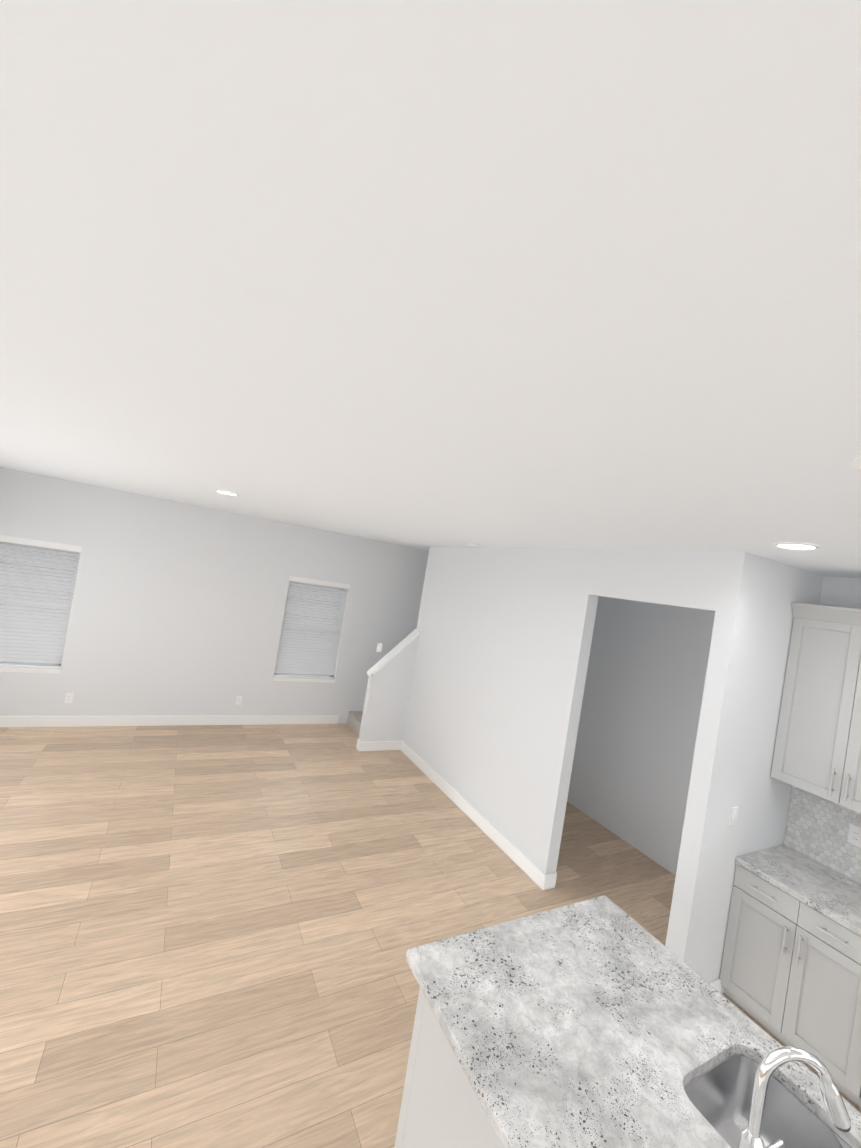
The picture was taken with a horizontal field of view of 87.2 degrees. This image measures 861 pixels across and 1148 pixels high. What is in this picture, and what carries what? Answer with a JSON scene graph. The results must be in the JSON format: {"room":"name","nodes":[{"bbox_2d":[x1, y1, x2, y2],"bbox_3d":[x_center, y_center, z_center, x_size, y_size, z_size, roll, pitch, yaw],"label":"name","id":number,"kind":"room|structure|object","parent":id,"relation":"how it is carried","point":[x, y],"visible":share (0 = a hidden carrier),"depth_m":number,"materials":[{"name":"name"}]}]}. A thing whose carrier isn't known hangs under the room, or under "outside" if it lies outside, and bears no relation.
{"room":"kitchen","nodes":[
{"label":"kitchen","id":0,"kind":"room"},
{"bbox_2d":[0,467,428,722],"bbox_3d":[-1.625,0.795,6.748,8.320,2.840,0.190,10,-1,-28],"label":"wall","id":1,"kind":"structure","parent":0,"point":[178,608],"depth_m":5.82,"materials":[{"name":"white paint"}]},
{"bbox_2d":[0,535,81,673],"bbox_3d":[-4.594,0.348,5.110,0.900,1.495,0.187,10,-1,-28],"label":"window blind","id":2,"kind":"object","parent":1,"relation":"in","point":[45,660],"depth_m":5.13,"materials":[{"name":"white plastic"}]},
{"bbox_2d":[0,715,338,726],"bbox_3d":[-3.390,1.873,5.767,4.580,0.125,0.016,10,-1,-28],"label":"baseboard","id":3,"kind":"structure","parent":1,"relation":"attached to","point":[5,721],"depth_m":5.72,"materials":[{"name":"white wood"}]},
{"bbox_2d":[272,576,349,682],"bbox_3d":[-1.750,0.827,6.657,0.919,1.495,0.187,10,-1,-28],"label":"window blind","id":4,"kind":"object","parent":1,"relation":"in","point":[297,669],"depth_m":6.62,"materials":[{"name":"white plastic"}]},
{"bbox_2d":[359,635,418,741],"bbox_3d":[-0.569,1.576,6.151,0.600,1.615,0.110,10,-1,-28],"label":"wall","id":5,"kind":"structure","parent":0,"point":[386,700],"depth_m":6.11,"materials":[{"name":"white paint"}]},
{"bbox_2d":[356,741,399,751],"bbox_3d":[-0.673,2.313,6.077,0.596,0.125,0.019,10,-1,-28],"label":"baseboard","id":6,"kind":"structure","parent":5,"relation":"attached to","point":[374,745],"depth_m":6.05,"materials":[{"name":"white wood"}]},
{"bbox_2d":[367,629,420,676],"bbox_3d":[0.122,0.552,6.426,1.840,1.895,0.195,10,-1,-28],"label":"trim","id":7,"kind":"structure","parent":5,"relation":"on","point":[392,653],"depth_m":6.12,"materials":[{"name":"white wood"}]},
{"bbox_2d":[0,723,859,1147],"bbox_3d":[0.529,2.537,1.933,8.620,0.060,11.130,10,-1,-28],"label":"floor","id":8,"kind":"structure","parent":0,"point":[210,935],"depth_m":2.96,"materials":[{"name":"brown wood"}]},
{"bbox_2d":[347,711,362,736],"bbox_3d":[-0.179,1.795,6.959,1.805,1.330,0.913,10,-1,-28],"label":"stair steps","id":9,"kind":"structure","parent":8,"relation":"on","point":[354,719],"depth_m":6.72,"materials":[{"name":"grey carpet"}]},
{"bbox_2d":[394,991,853,1147],"bbox_3d":[0.845,2.102,1.158,1.090,0.877,1.994,10,-1,-28],"label":"kitchen island","id":10,"kind":"object","parent":8,"relation":"on","point":[439,1109],"depth_m":1.59,"materials":[{"name":"grey paint"}]},
{"bbox_2d":[406,895,860,1147],"bbox_3d":[0.875,1.652,1.147,1.139,0.055,2.050,10,-1,-28],"label":"island countertop","id":11,"kind":"structure","parent":10,"relation":"on","point":[572,1025],"depth_m":1.58,"materials":[{"name":"white stone"}]},
{"bbox_2d":[666,1043,860,1147],"bbox_3d":[1.081,1.806,1.245,0.439,0.215,0.674,10,-1,-28],"label":"sink","id":12,"kind":"object","parent":11,"relation":"in","point":[722,1091],"depth_m":1.53,"materials":[{"name":"silver metal"}]},
{"bbox_2d":[734,1033,857,1147],"bbox_3d":[0.929,1.425,1.158,0.228,0.411,0.156,10,-1,-28],"label":"faucet","id":13,"kind":"object","parent":11,"relation":"on","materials":[{"name":"silver metal"}]},
{"bbox_2d":[719,862,860,1112],"bbox_3d":[2.335,2.364,2.733,0.627,0.876,0.727,10,-1,-28],"label":"base cabinet","id":14,"kind":"object","parent":8,"relation":"on","point":[790,973],"depth_m":2.58,"materials":[{"name":"grey paint"}]},
{"bbox_2d":[735,844,860,933],"bbox_3d":[2.395,1.911,2.752,0.614,0.038,0.694,10,-1,-28],"label":"countertop","id":15,"kind":"structure","parent":14,"relation":"on","point":[822,887],"depth_m":2.77,"materials":[{"name":"white stone"}]},
{"bbox_2d":[0,0,860,577],"bbox_3d":[0.988,-0.326,1.976,8.620,0.060,11.130,10,-1,-28],"label":"ceiling","id":16,"kind":"structure","parent":0,"point":[556,274],"depth_m":0.69,"materials":[{"name":"white paint"}]},
{"bbox_2d":[215,490,238,495],"bbox_3d":[-1.768,-0.703,3.922,0.196,0.010,0.196,10,-1,-28],"label":"recessed light","id":17,"kind":"object","parent":16,"relation":"in","point":[227,492],"visible":1,"depth_m":3.90,"materials":[{"name":"white plastic"}]},
{"bbox_2d":[467,542,478,546],"bbox_3d":[0.462,-0.318,4.915,0.130,0.034,0.130,10,-1,-28],"label":"smoke detector","id":18,"kind":"object","parent":16,"relation":"attached to","point":[471,544],"visible":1,"depth_m":4.87,"materials":[{"name":"white plastic"}]},
{"bbox_2d":[773,542,820,549],"bbox_3d":[1.884,-0.141,2.328,0.196,0.010,0.196,10,-1,-28],"label":"recessed light","id":19,"kind":"object","parent":16,"relation":"in","point":[795,546],"visible":0.98,"depth_m":2.31,"materials":[{"name":"white plastic"}]},
{"bbox_2d":[851,457,860,470],"bbox_3d":[1.173,-0.274,1.117,0.196,0.010,0.196,10,-1,-28],"label":"recessed light","id":20,"kind":"object","parent":16,"relation":"in","point":[856,464],"visible":1,"depth_m":1.17,"materials":[{"name":"white plastic"}]},
{"bbox_2d":[402,546,724,873],"bbox_3d":[0.751,1.144,4.621,0.120,2.840,3.990,10,-1,-28],"label":"wall","id":21,"kind":"structure","parent":0,"point":[491,726],"depth_m":4.32,"materials":[{"name":"white paint"}]},
{"bbox_2d":[400,741,551,890],"bbox_3d":[0.265,2.447,4.967,0.016,0.125,2.866,10,-1,-28],"label":"baseboard","id":22,"kind":"structure","parent":21,"relation":"attached to","point":[531,870],"depth_m":4.46,"materials":[{"name":"white wood"}]},
{"bbox_2d":[567,596,715,875],"bbox_3d":[1.804,1.330,5.716,0.120,2.840,4.910,10,-1,-28],"label":"wall","id":23,"kind":"structure","parent":0,"point":[638,726],"depth_m":4.72,"materials":[{"name":"white paint"}]},
{"bbox_2d":[665,551,822,993],"bbox_3d":[2.197,1.353,3.072,1.230,2.840,0.120,10,-1,-28],"label":"wall","id":24,"kind":"structure","parent":0,"point":[742,694],"depth_m":2.83,"materials":[{"name":"white paint"}]},
{"bbox_2d":[709,979,721,992],"bbox_3d":[1.665,2.639,2.804,0.461,0.125,0.019,10,-1,-28],"label":"baseboard","id":25,"kind":"structure","parent":24,"relation":"attached to","point":[716,984],"depth_m":2.88,"materials":[{"name":"white"}]},
{"bbox_2d":[729,807,737,825],"bbox_3d":[1.926,1.539,2.867,0.072,0.116,0.010,10,-1,-28],"label":"light switch","id":26,"kind":"object","parent":24,"relation":"attached to","point":[733,816],"visible":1,"depth_m":2.86,"materials":[{"name":"white plastic"}]},
{"bbox_2d":[819,576,860,608],"bbox_3d":[3.938,1.599,0.895,0.190,2.840,5.620,10,-1,-28],"label":"wall","id":27,"kind":"structure","parent":0,"point":[840,592],"depth_m":3.14,"materials":[{"name":"white paint"}]},
{"bbox_2d":[770,602,860,817],"bbox_3d":[2.708,0.834,2.820,0.345,1.190,0.735,10,-1,-28],"label":"upper cabinet","id":28,"kind":"object","parent":27,"relation":"attached to","point":[817,751],"depth_m":2.87,"materials":[{"name":"grey paint"}]},
{"bbox_2d":[847,823,860,848],"bbox_3d":[2.714,1.671,2.882,0.008,0.116,0.072,10,-1,-28],"label":"backsplash outlet","id":29,"kind":"object","parent":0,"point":[853,829],"depth_m":2.89,"materials":[{"name":"white plastic"}]},
{"bbox_3d":[-2.809,0.505,0.014,0.190,2.840,10.910,10,-1,-28],"label":"wall","id":30,"kind":"structure","parent":0,"visible":0},
{"bbox_2d":[64,693,73,702],"bbox_3d":[-4.235,1.454,5.292,0.072,0.116,0.009,10,-1,-28],"label":"outlet","id":31,"kind":"object","parent":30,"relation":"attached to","point":[68,697],"depth_m":5.29,"materials":[{"name":"white plastic"}]},
{"bbox_2d":[235,696,241,704],"bbox_3d":[-2.619,1.726,6.172,0.072,0.116,0.009,10,-1,-28],"label":"outlet","id":32,"kind":"object","parent":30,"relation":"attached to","point":[239,698],"depth_m":6.17,"materials":[{"name":"white plastic"}]},
{"bbox_2d":[376,643,382,651],"bbox_3d":[-0.676,0.977,5.984,0.072,0.116,0.008,10,-1,-28],"label":"light switch","id":33,"kind":"object","parent":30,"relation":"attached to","point":[379,645],"depth_m":5.98,"materials":[{"name":"white plastic"}]},
{"label":"outside","id":34,"kind":"structure","parent":0,"visible":0},
{"bbox_2d":[0,543,342,666],"bbox_3d":[-2.598,-1.453,7.667,9.000,11.000,0.001,10,-1,-28],"label":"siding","id":35,"kind":"object","parent":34,"point":[72,585],"depth_m":6.36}
]}

